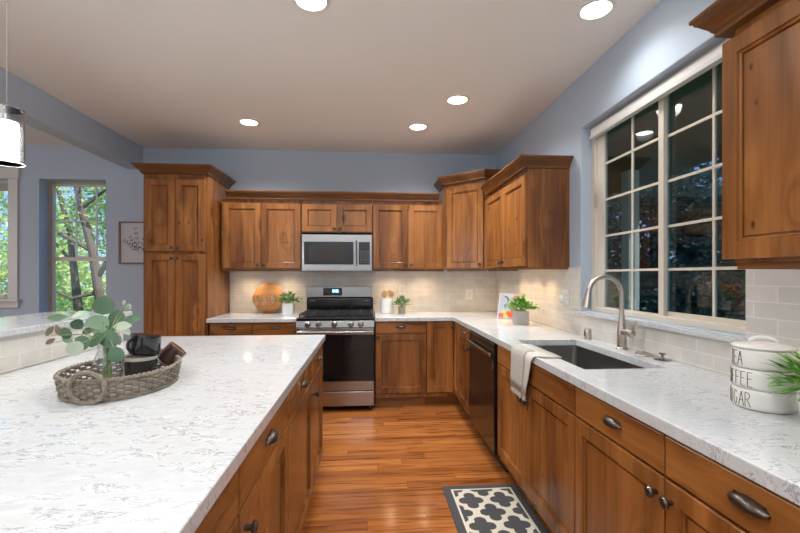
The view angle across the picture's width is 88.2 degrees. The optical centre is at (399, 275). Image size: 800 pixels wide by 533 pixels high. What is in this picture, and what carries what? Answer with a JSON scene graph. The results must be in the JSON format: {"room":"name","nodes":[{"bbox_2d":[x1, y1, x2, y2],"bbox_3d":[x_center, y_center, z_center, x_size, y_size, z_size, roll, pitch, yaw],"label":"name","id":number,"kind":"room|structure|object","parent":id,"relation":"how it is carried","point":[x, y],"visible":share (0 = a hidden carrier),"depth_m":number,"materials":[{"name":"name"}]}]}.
{"room":"kitchen","nodes":[
{"label":"kitchen","id":0,"kind":"room"},
{"bbox_2d":[0,145,495,390],"bbox_3d":[-2.609,-0.045,4.698,7.800,2.750,0.200,0,0,-4],"label":"wall","id":1,"kind":"structure","parent":0,"point":[279,170],"depth_m":4.59,"materials":[{"name":"blue paint"}]},
{"bbox_2d":[0,166,21,307],"bbox_3d":[-4.667,-0.415,4.463,1.120,1.530,0.160,0,0,-4],"label":"window","id":2,"kind":"structure","parent":1,"relation":"in","point":[12,174],"depth_m":4.46,"materials":[{"name":"white paint"}]},
{"bbox_2d":[49,181,105,311],"bbox_3d":[-3.598,-0.138,4.683,0.694,1.835,0.072,0,0,-4],"label":"window","id":3,"kind":"structure","parent":1,"relation":"in","point":[52,185],"depth_m":4.66,"materials":[{"name":"beige wood"}]},
{"bbox_2d":[118,221,142,263],"bbox_3d":[-2.907,-0.361,4.562,0.376,0.468,0.025,0,0,-4],"label":"framed print","id":4,"kind":"object","parent":1,"relation":"attached to","point":[130,233],"visible":0.56,"depth_m":4.56,"materials":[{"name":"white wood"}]},
{"bbox_2d":[222,199,305,271],"bbox_3d":[-1.464,-0.422,4.485,0.821,0.755,0.392,0,0,-4],"label":"upper cabinet","id":5,"kind":"object","parent":1,"relation":"attached to","point":[258,234],"visible":0.99,"depth_m":4.33,"materials":[{"name":"brown wood"}]},
{"bbox_2d":[224,190,439,201],"bbox_3d":[-0.692,-0.840,4.358,2.232,0.080,0.080,0,0,-4],"label":"crown molding","id":6,"kind":"structure","parent":5,"relation":"attached to","point":[230,194],"depth_m":4.35,"materials":[{"name":"brown wood"}]},
{"bbox_2d":[302,200,371,234],"bbox_3d":[-0.679,-0.627,4.544,0.749,0.345,0.392,0,0,-4],"label":"upper cabinet","id":7,"kind":"object","parent":1,"relation":"attached to","point":[318,216],"visible":1,"depth_m":4.39,"materials":[{"name":"brown wood"}]},
{"bbox_2d":[302,234,371,270],"bbox_3d":[-0.671,-0.240,4.507,0.732,0.384,0.442,0,0,-4],"label":"microwave","id":8,"kind":"object","parent":7,"relation":"attached to","point":[320,252],"visible":1,"depth_m":4.33,"materials":[{"name":"silver metal"}]},
{"bbox_2d":[230,270,495,312],"bbox_3d":[-0.390,0.168,4.758,3.044,0.496,0.010,0,0,-4],"label":"backsplash","id":9,"kind":"structure","parent":1,"relation":"attached to","point":[445,290],"depth_m":4.78,"materials":[{"name":"beige tile"}]},
{"bbox_2d":[399,285,404,294],"bbox_3d":[0.022,0.165,4.779,0.078,0.120,0.010,0,0,-4],"label":"wall outlet","id":10,"kind":"object","parent":9,"relation":"attached to","point":[401,287],"visible":1,"depth_m":4.78,"materials":[{"name":"white plastic"}]},
{"bbox_2d":[466,289,472,298],"bbox_3d":[0.812,0.220,4.838,0.078,0.120,0.010,0,0,-4],"label":"wall outlet","id":11,"kind":"object","parent":9,"relation":"attached to","point":[469,292],"visible":1,"depth_m":4.83,"materials":[{"name":"white plastic"}]},
{"bbox_2d":[372,201,443,271],"bbox_3d":[0.082,-0.422,4.601,0.774,0.755,0.392,0,0,-4],"label":"upper cabinet","id":12,"kind":"object","parent":1,"relation":"attached to","point":[406,235],"visible":1,"depth_m":4.44,"materials":[{"name":"brown wood"}]},
{"bbox_2d":[439,179,509,270],"bbox_3d":[0.821,-0.512,4.512,0.682,0.935,0.681,0,0,-4],"label":"upper cabinet","id":13,"kind":"object","parent":1,"relation":"attached to","point":[465,202],"visible":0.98,"depth_m":4.33,"materials":[{"name":"brown wood"}]},
{"bbox_2d":[434,169,501,191],"bbox_3d":[0.722,-1.020,4.399,1.048,0.080,0.327,0,0,40],"label":"crown molding","id":14,"kind":"structure","parent":13,"relation":"attached to","point":[479,174],"depth_m":4.27,"materials":[{"name":"brown wood"}]},
{"bbox_2d":[0,0,660,154],"bbox_3d":[-2.310,-1.495,0.719,7.800,0.150,8.080,0,0,-4],"label":"ceiling","id":15,"kind":"structure","parent":0,"point":[350,75],"depth_m":2.79,"materials":[{"name":"white paint"}]},
{"bbox_2d":[0,0,25,166],"bbox_3d":[-1.337,-0.899,1.404,0.110,1.039,0.110,0,0,-4],"label":"pendant light","id":16,"kind":"object","parent":15,"relation":"hanging from","point":[9,129],"visible":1,"depth_m":1.40,"materials":[{"name":"clear glass"},{"name":"frosted white glass"},{"name":"brushed nickel"}]},
{"bbox_2d":[2,103,11,120],"bbox_3d":[-1.337,-0.553,1.404,0.024,0.063,0.024,0,0,-4],"label":"socket","id":17,"kind":"object","parent":16,"relation":"attached to","point":[6,110],"depth_m":1.39,"materials":[{"name":"silver metal"}]},
{"bbox_2d":[0,67,142,168],"bbox_3d":[-2.639,-1.298,0.694,0.160,0.245,7.780,0,0,-4],"label":"beam","id":18,"kind":"structure","parent":15,"relation":"attached to","point":[45,113],"depth_m":3.42,"materials":[{"name":"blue paint"}]},
{"bbox_2d":[238,118,259,125],"bbox_3d":[-1.397,-1.415,3.820,0.196,0.008,0.196,0,0,-4],"label":"recessed light","id":19,"kind":"object","parent":15,"relation":"in","point":[244,121],"visible":1,"depth_m":3.81,"materials":[{"name":"white plastic"}]},
{"bbox_2d":[292,0,329,12],"bbox_3d":[-0.459,-1.415,2.129,0.196,0.008,0.196,0,0,-4],"label":"recessed light","id":20,"kind":"object","parent":15,"relation":"in","point":[311,6],"visible":1,"depth_m":2.16,"materials":[{"name":"white plastic"}]},
{"bbox_2d":[408,123,427,130],"bbox_3d":[0.172,-1.415,3.936,0.196,0.008,0.196,0,0,-4],"label":"recessed light","id":21,"kind":"object","parent":15,"relation":"in","point":[414,126],"visible":1,"depth_m":3.92,"materials":[{"name":"white plastic"}]},
{"bbox_2d":[445,94,469,104],"bbox_3d":[0.464,-1.415,3.332,0.196,0.008,0.196,0,0,-4],"label":"recessed light","id":22,"kind":"object","parent":15,"relation":"in","point":[457,99],"visible":1,"depth_m":3.32,"materials":[{"name":"white plastic"}]},
{"bbox_2d":[576,0,616,20],"bbox_3d":[1.044,-1.415,2.200,0.196,0.008,0.196,0,0,-4],"label":"recessed light","id":23,"kind":"object","parent":15,"relation":"in","point":[591,10],"visible":1,"depth_m":2.20,"materials":[{"name":"white plastic"}]},
{"bbox_2d":[302,391,551,532],"bbox_3d":[-2.310,1.380,0.719,7.800,0.100,8.080,0,0,-4],"label":"floor","id":24,"kind":"structure","parent":0,"point":[382,469],"depth_m":2.83,"materials":[{"name":"brown wood"}]},
{"bbox_2d":[0,311,131,373],"bbox_3d":[-1.877,0.780,1.238,0.502,1.100,2.850,0,0,-4],"label":"raised bar","id":25,"kind":"object","parent":24,"relation":"on","point":[23,339],"visible":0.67,"depth_m":1.95,"materials":[{"name":"white tile"}]},
{"bbox_2d":[143,174,229,335],"bbox_3d":[-2.192,0.175,4.285,0.600,2.310,0.682,0,0,-4],"label":"pantry cabinet","id":26,"kind":"object","parent":24,"relation":"on","point":[185,284],"visible":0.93,"depth_m":3.99,"materials":[{"name":"brown wood"}]},
{"bbox_2d":[130,163,235,187],"bbox_3d":[-2.191,-1.020,4.266,0.742,0.080,0.718,0,0,-4],"label":"crown molding","id":27,"kind":"structure","parent":26,"relation":"attached to","point":[211,170],"depth_m":3.95,"materials":[{"name":"brown wood"}]},
{"bbox_2d":[194,469,237,532],"bbox_3d":[-0.667,0.893,0.626,0.674,0.873,0.707,0,0,-4],"label":"base cabinet","id":28,"kind":"object","parent":24,"relation":"on","point":[221,518],"visible":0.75,"depth_m":0.91,"materials":[{"name":"brown wood"}]},
{"bbox_2d":[210,322,295,335],"bbox_3d":[-1.456,0.893,4.335,0.834,0.873,0.692,0,0,-4],"label":"base cabinet","id":29,"kind":"object","parent":24,"relation":"on","point":[267,328],"visible":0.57,"depth_m":4.02,"materials":[{"name":"brown wood"}]},
{"bbox_2d":[206,312,301,322],"bbox_3d":[-1.461,0.436,4.332,0.850,0.040,0.678,0,0,-4],"label":"countertop","id":30,"kind":"structure","parent":29,"relation":"on","point":[243,317],"depth_m":4.03,"materials":[{"name":"white stone"}]},
{"bbox_2d":[253,283,282,312],"bbox_3d":[-1.469,0.248,4.607,0.332,0.330,0.068,0,0,-4],"label":"cutting board","id":31,"kind":"object","parent":30,"relation":"on","point":[266,291],"visible":0.93,"depth_m":4.60,"materials":[{"name":"brown wood"}]},
{"bbox_2d":[275,290,302,314],"bbox_3d":[-1.194,0.288,4.444,0.302,0.256,0.279,0,0,-42],"label":"potted plant","id":32,"kind":"object","parent":30,"relation":"on","point":[287,308],"visible":1,"depth_m":4.39,"materials":[{"name":"green plant"}]},
{"bbox_2d":[236,395,287,532],"bbox_3d":[-0.716,0.893,1.284,0.674,0.873,0.607,0,0,-4],"label":"base cabinet","id":33,"kind":"object","parent":24,"relation":"on","point":[263,473],"visible":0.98,"depth_m":1.29,"materials":[{"name":"brown wood"}]},
{"bbox_2d":[287,360,311,532],"bbox_3d":[-0.767,0.893,1.927,0.668,0.873,0.677,0,0,-4],"label":"base cabinet","id":34,"kind":"object","parent":24,"relation":"on","point":[299,424],"visible":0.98,"depth_m":1.93,"materials":[{"name":"brown wood"}]},
{"bbox_2d":[311,344,322,491],"bbox_3d":[-0.811,0.893,2.551,0.674,0.873,0.569,0,0,-4],"label":"base cabinet","id":35,"kind":"object","parent":24,"relation":"on","point":[317,363],"visible":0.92,"depth_m":2.57,"materials":[{"name":"brown wood"}]},
{"bbox_2d":[296,286,373,409],"bbox_3d":[-0.651,0.728,4.337,0.756,1.205,0.784,0,0,-4],"label":"gas range","id":36,"kind":"object","parent":24,"relation":"on","point":[344,315],"visible":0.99,"depth_m":4.03,"materials":[{"name":"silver metal"}]},
{"bbox_2d":[296,312,373,320],"bbox_3d":[-0.651,0.423,4.331,0.756,0.030,0.625,0,0,-4],"label":"cooktop","id":37,"kind":"object","parent":36,"relation":"in","point":[305,316],"depth_m":4.05,"materials":[{"name":"black metal"}]},
{"bbox_2d":[374,317,425,405],"bbox_3d":[-0.014,0.893,4.443,0.513,0.873,0.692,0,0,-4],"label":"base cabinet","id":38,"kind":"object","parent":24,"relation":"on","point":[399,346],"visible":0.98,"depth_m":4.14,"materials":[{"name":"brown wood"}]},
{"bbox_2d":[374,311,799,505],"bbox_3d":[0.588,0.436,2.510,1.428,0.040,4.618,0,0,-4],"label":"countertop","id":39,"kind":"structure","parent":38,"relation":"on","point":[693,406],"depth_m":1.40,"materials":[{"name":"white stone"}]},
{"bbox_2d":[380,298,393,313],"bbox_3d":[-0.141,0.332,4.552,0.150,0.168,0.150,0,0,-4],"label":"utensil crock","id":40,"kind":"object","parent":39,"relation":"on","point":[386,306],"visible":0.94,"depth_m":4.49,"materials":[{"name":"white ceramic"}]},
{"bbox_2d":[382,290,386,297],"bbox_3d":[-0.166,0.275,4.556,0.076,0.224,0.020,0,0,-12],"label":"wooden spoon","id":41,"kind":"object","parent":40,"relation":"in","point":[384,293],"visible":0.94,"depth_m":4.55,"materials":[{"name":"brown wood"}]},
{"bbox_2d":[392,294,412,313],"bbox_3d":[0.018,0.310,4.477,0.214,0.211,0.233,0,0,39],"label":"potted plant","id":42,"kind":"object","parent":39,"relation":"on","point":[401,309],"visible":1,"depth_m":4.46,"materials":[{"name":"green plant"}]},
{"bbox_2d":[497,293,520,318],"bbox_3d":[1.045,0.295,3.975,0.082,0.244,0.211,0,0,-42],"label":"cookbook","id":43,"kind":"object","parent":39,"relation":"on","point":[505,313],"visible":0.78,"depth_m":3.98,"materials":[{"name":"white paper"}]},
{"bbox_2d":[504,294,539,324],"bbox_3d":[1.036,0.286,3.506,0.313,0.260,0.323,0,0,-4],"label":"potted plant","id":44,"kind":"object","parent":39,"relation":"on","point":[520,316],"visible":1,"depth_m":3.46,"materials":[{"name":"green plant"}]},
{"bbox_2d":[510,344,561,400],"bbox_3d":[0.723,0.534,2.260,0.150,0.264,0.400,0,0,-4],"label":"dish towel","id":45,"kind":"object","parent":39,"relation":"hanging from","point":[522,355],"visible":1,"depth_m":2.25,"materials":[{"name":"fabric"}]},
{"bbox_2d":[583,328,591,339],"bbox_3d":[1.226,0.382,2.699,0.052,0.068,0.052,0,0,-4],"label":"air gap cap","id":46,"kind":"object","parent":39,"relation":"on","point":[587,332],"visible":1,"depth_m":2.68,"materials":[{"name":"silver metal"}]},
{"bbox_2d":[537,345,642,369],"bbox_3d":[0.983,0.553,2.263,0.446,0.193,0.891,0,0,-4],"label":"sink","id":47,"kind":"object","parent":39,"relation":"in","point":[581,357],"visible":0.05,"depth_m":2.58,"materials":[{"name":"silver metal"}]},
{"bbox_2d":[581,274,636,349],"bbox_3d":[1.156,0.205,2.288,0.264,0.422,0.142,0,0,-4],"label":"faucet","id":48,"kind":"object","parent":39,"relation":"on","point":[622,333],"visible":1,"depth_m":2.32,"materials":[{"name":"silver metal"}]},
{"bbox_2d":[635,351,655,356],"bbox_3d":[1.273,0.404,2.146,0.094,0.022,0.094,0,0,-4],"label":"stopper","id":49,"kind":"object","parent":39,"relation":"on","point":[643,353],"visible":1,"depth_m":2.12,"materials":[{"name":"silver metal"}]},
{"bbox_2d":[653,352,671,360],"bbox_3d":[1.292,0.397,2.032,0.078,0.036,0.078,0,0,-4],"label":"strainer","id":50,"kind":"object","parent":39,"relation":"on","point":[661,358],"visible":1,"depth_m":2.02,"materials":[{"name":"silver metal"}]},
{"bbox_2d":[730,335,798,413],"bbox_3d":[1.150,0.303,1.309,0.165,0.226,0.165,0,0,-4],"label":"canister","id":51,"kind":"object","parent":39,"relation":"on","point":[749,390],"visible":0.92,"depth_m":1.26,"materials":[{"name":"white ceramic"}]},
{"bbox_2d":[761,346,799,409],"bbox_3d":[1.143,0.308,1.122,0.254,0.215,0.246,0,0,40],"label":"potted plant","id":52,"kind":"object","parent":39,"relation":"on","point":[791,362],"visible":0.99,"depth_m":1.16,"materials":[{"name":"green plant"}]},
{"bbox_2d":[425,321,467,413],"bbox_3d":[0.711,0.893,4.399,0.920,0.873,0.888,0,0,-4],"label":"base cabinet","id":53,"kind":"object","parent":24,"relation":"on","point":[442,337],"visible":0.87,"depth_m":4.17,"materials":[{"name":"brown wood"}]},
{"bbox_2d":[459,324,471,415],"bbox_3d":[0.880,0.893,3.744,0.680,0.873,0.439,0,0,-4],"label":"base cabinet","id":54,"kind":"object","parent":24,"relation":"on","point":[463,331],"visible":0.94,"depth_m":3.74,"materials":[{"name":"brown wood"}]},
{"bbox_2d":[466,331,508,472],"bbox_3d":[0.896,0.896,3.158,0.640,0.868,0.721,0,0,-4],"label":"dishwasher","id":55,"kind":"object","parent":24,"relation":"on","point":[483,353],"visible":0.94,"depth_m":3.03,"materials":[{"name":"black metal"}]},
{"bbox_2d":[442,484,548,532],"bbox_3d":[0.525,1.326,2.227,0.465,0.007,0.762,0,0,-4],"label":"kitchen rug","id":56,"kind":"object","parent":24,"relation":"on","point":[493,508],"visible":1,"depth_m":2.32,"materials":[{"name":"grey fabric"}]},
{"bbox_2d":[498,345,577,532],"bbox_3d":[0.992,0.893,2.259,0.680,0.873,1.042,0,0,-4],"label":"base cabinet","id":57,"kind":"object","parent":24,"relation":"on","point":[536,435],"visible":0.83,"depth_m":2.06,"materials":[{"name":"brown wood"}]},
{"bbox_2d":[575,387,799,532],"bbox_3d":[1.071,0.893,1.208,0.680,0.873,1.059,0,0,-4],"label":"base cabinet","id":58,"kind":"object","parent":24,"relation":"on","point":[631,476],"visible":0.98,"depth_m":1.24,"materials":[{"name":"brown wood"}]},
{"bbox_3d":[-1.367,0.893,1.507,0.580,0.873,2.570,0,0,-4],"label":"cabinet","id":59,"kind":"object","parent":24,"relation":"on","visible":0},
{"bbox_2d":[0,335,324,532],"bbox_3d":[-1.030,0.436,1.322,1.242,0.040,3.090,0,0,-4],"label":"countertop","id":60,"kind":"structure","parent":59,"relation":"on","point":[158,461],"depth_m":1.05,"materials":[{"name":"white stone"}]},
{"bbox_2d":[53,347,181,405],"bbox_3d":[-1.044,0.360,1.562,0.381,0.116,0.519,0,0,-4],"label":"woven tray","id":61,"kind":"object","parent":60,"relation":"on","point":[76,389],"visible":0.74,"depth_m":1.40,"materials":[{"name":"grey wicker"}]},
{"bbox_2d":[45,296,141,383],"bbox_3d":[-1.141,0.241,1.557,0.297,0.323,0.317,0,0,-40],"label":"plant","id":62,"kind":"object","parent":61,"relation":"in","point":[103,328],"visible":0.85,"depth_m":1.57,"materials":[{"name":"green plant"}]},
{"bbox_2d":[123,354,157,377],"bbox_3d":[-1.039,0.363,1.664,0.126,0.079,0.118,0,0,-38],"label":"coffee mug","id":63,"kind":"object","parent":61,"relation":"in","point":[133,364],"visible":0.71,"depth_m":1.62,"materials":[{"name":"black ceramic"}]},
{"bbox_2d":[126,333,161,355],"bbox_3d":[-1.040,0.279,1.679,0.128,0.092,0.115,0,0,-35],"label":"coffee mug","id":64,"kind":"object","parent":63,"relation":"on","point":[140,344],"visible":1,"depth_m":1.64,"materials":[{"name":"black ceramic"}]},
{"bbox_2d":[158,341,185,365],"bbox_3d":[-0.976,0.337,1.774,0.108,0.108,0.105,0,0,5],"label":"coffee mug","id":65,"kind":"object","parent":61,"relation":"in","point":[167,354],"visible":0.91,"depth_m":1.74,"materials":[{"name":"brown ceramic"}]},
{"bbox_2d":[496,0,745,376],"bbox_3d":[1.534,-0.045,0.932,0.200,2.750,7.930,0,0,-4],"label":"wall","id":66,"kind":"structure","parent":0,"point":[662,43],"depth_m":2.68,"materials":[{"name":"blue paint"}]},
{"bbox_2d":[480,154,572,194],"bbox_3d":[1.033,-0.840,3.566,0.398,0.080,1.102,0,0,-4],"label":"crown molding","id":67,"kind":"structure","parent":66,"relation":"attached to","point":[522,162],"depth_m":3.08,"materials":[{"name":"brown wood"}]},
{"bbox_2d":[486,168,568,270],"bbox_3d":[1.044,-0.422,3.613,0.372,0.755,1.069,0,0,-4],"label":"upper cabinet","id":68,"kind":"object","parent":66,"relation":"attached to","point":[527,217],"visible":1,"depth_m":3.09,"materials":[{"name":"brown wood"}]},
{"bbox_2d":[496,267,799,392],"bbox_3d":[1.308,0.178,2.539,0.010,0.476,4.668,0,0,-4],"label":"backsplash","id":69,"kind":"structure","parent":66,"relation":"attached to","point":[772,295],"depth_m":2.01,"materials":[{"name":"beige tile"}]},
{"bbox_2d":[558,289,568,305],"bbox_3d":[1.238,0.165,3.133,0.040,0.120,0.119,0,0,-4],"label":"wall outlet","id":70,"kind":"object","parent":69,"relation":"attached to","point":[564,298],"visible":1,"depth_m":3.13,"materials":[{"name":"white plastic"}]},
{"bbox_2d":[569,310,746,341],"bbox_3d":[1.349,0.260,2.325,0.109,0.020,1.415,0,0,-4],"label":"window sill","id":71,"kind":"structure","parent":66,"relation":"attached to","point":[717,336],"depth_m":2.02,"materials":[{"name":"white stone"}]},
{"bbox_2d":[591,38,745,334],"bbox_3d":[1.448,-0.398,2.292,0.098,1.295,1.295,0,0,-4],"label":"window","id":72,"kind":"structure","parent":66,"relation":"in","point":[599,146],"depth_m":2.26,"materials":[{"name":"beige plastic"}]},
{"bbox_2d":[589,38,730,138],"bbox_3d":[1.387,-0.984,2.270,0.038,0.065,1.240,0,0,-4],"label":"window shade","id":73,"kind":"object","parent":72,"relation":"attached to","point":[713,58],"visible":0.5,"depth_m":2.17,"materials":[{"name":"white fabric"}]},
{"bbox_2d":[689,0,779,37],"bbox_3d":[1.238,-0.840,0.898,0.388,0.080,1.106,0,0,-4],"label":"crown molding","id":74,"kind":"structure","parent":66,"relation":"attached to","point":[722,18],"depth_m":1.32,"materials":[{"name":"brown wood"}]},
{"bbox_2d":[722,0,799,268],"bbox_3d":[1.255,-0.410,0.874,0.358,0.780,1.029,0,0,-4],"label":"upper cabinet","id":75,"kind":"object","parent":66,"relation":"attached to","point":[761,63],"visible":1,"depth_m":1.25,"materials":[{"name":"brown wood"}]},
{"label":"outside","id":76,"kind":"structure","parent":0,"visible":0},
{"bbox_2d":[2,290,731,316],"bbox_3d":[-1.497,2.080,19.944,80.000,0.300,80.000,0,0,-4],"label":"ground","id":77,"kind":"structure","parent":76,"point":[68,309],"depth_m":29.52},
{"bbox_2d":[0,191,62,309],"bbox_3d":[-8.708,-0.355,8.194,3.351,4.632,2.464,0,0,19],"label":"tree","id":78,"kind":"object","parent":77,"relation":"on","point":[2,193],"visible":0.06,"depth_m":8.72,"materials":[{"name":"green plant"}]},
{"bbox_2d":[0,186,105,299],"bbox_3d":[-5.885,-0.585,8.192,2.916,5.038,2.070,0,0,-4],"label":"tree","id":79,"kind":"object","parent":77,"relation":"on","point":[84,209],"visible":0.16,"depth_m":7.75,"materials":[{"name":"green plant"}]},
{"bbox_2d":[0,187,105,310],"bbox_3d":[-7.288,-0.650,9.320,3.944,5.182,2.634,0,0,-4],"label":"tree","id":80,"kind":"object","parent":77,"relation":"on","point":[78,304],"visible":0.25,"depth_m":8.53,"materials":[{"name":"green plant"}]},
{"bbox_2d":[0,229,105,310],"bbox_3d":[-8.526,0.351,12.890,13.349,4.651,4.083,0,0,-6],"label":"hedge","id":81,"kind":"object","parent":77,"relation":"on","point":[85,272],"visible":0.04,"depth_m":12.11,"materials":[{"name":"green plant"}]},
{"bbox_2d":[622,170,638,310],"bbox_3d":[3.200,0.240,5.736,0.240,3.380,0.240,0,0,-4],"label":"porch post","id":82,"kind":"object","parent":77,"relation":"on","point":[626,175],"visible":0.22,"depth_m":5.66,"materials":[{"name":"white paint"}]},
{"bbox_2d":[608,183,656,309],"bbox_3d":[5.245,-1.020,12.736,4.627,6.768,4.959,0,0,-4],"label":"tree","id":83,"kind":"object","parent":77,"relation":"on","point":[610,285],"visible":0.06,"depth_m":11.64,"materials":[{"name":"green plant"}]},
{"bbox_2d":[608,158,735,318],"bbox_3d":[11.573,-1.876,12.153,5.300,9.344,20.615,0,0,-4],"label":"tree","id":84,"kind":"object","parent":77,"relation":"on","point":[647,259],"visible":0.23,"depth_m":15.56,"materials":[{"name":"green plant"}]},
{"bbox_2d":[608,295,743,318],"bbox_3d":[4.719,1.414,6.972,2.112,2.340,9.962,0,0,-4],"label":"hedge","id":85,"kind":"object","parent":77,"relation":"on","point":[724,308],"visible":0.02,"depth_m":6.04,"materials":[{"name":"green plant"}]},
{"bbox_2d":[609,157,745,319],"bbox_3d":[6.677,-1.050,8.137,4.662,7.478,5.225,0,0,-1],"label":"tree","id":86,"kind":"object","parent":77,"relation":"on","point":[739,276],"visible":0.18,"depth_m":8.39,"materials":[{"name":"green plant"}]},
{"bbox_3d":[2.381,0.240,6.627,1.940,3.380,0.060,0,0,-4],"label":"wall","id":87,"kind":"structure","parent":77,"relation":"on","visible":0},
{"bbox_2d":[608,62,721,194],"bbox_3d":[2.624,-1.500,5.261,2.580,0.100,8.900,0,0,-4],"label":"porch roof","id":88,"kind":"structure","parent":87,"relation":"on","point":[690,103],"depth_m":4.31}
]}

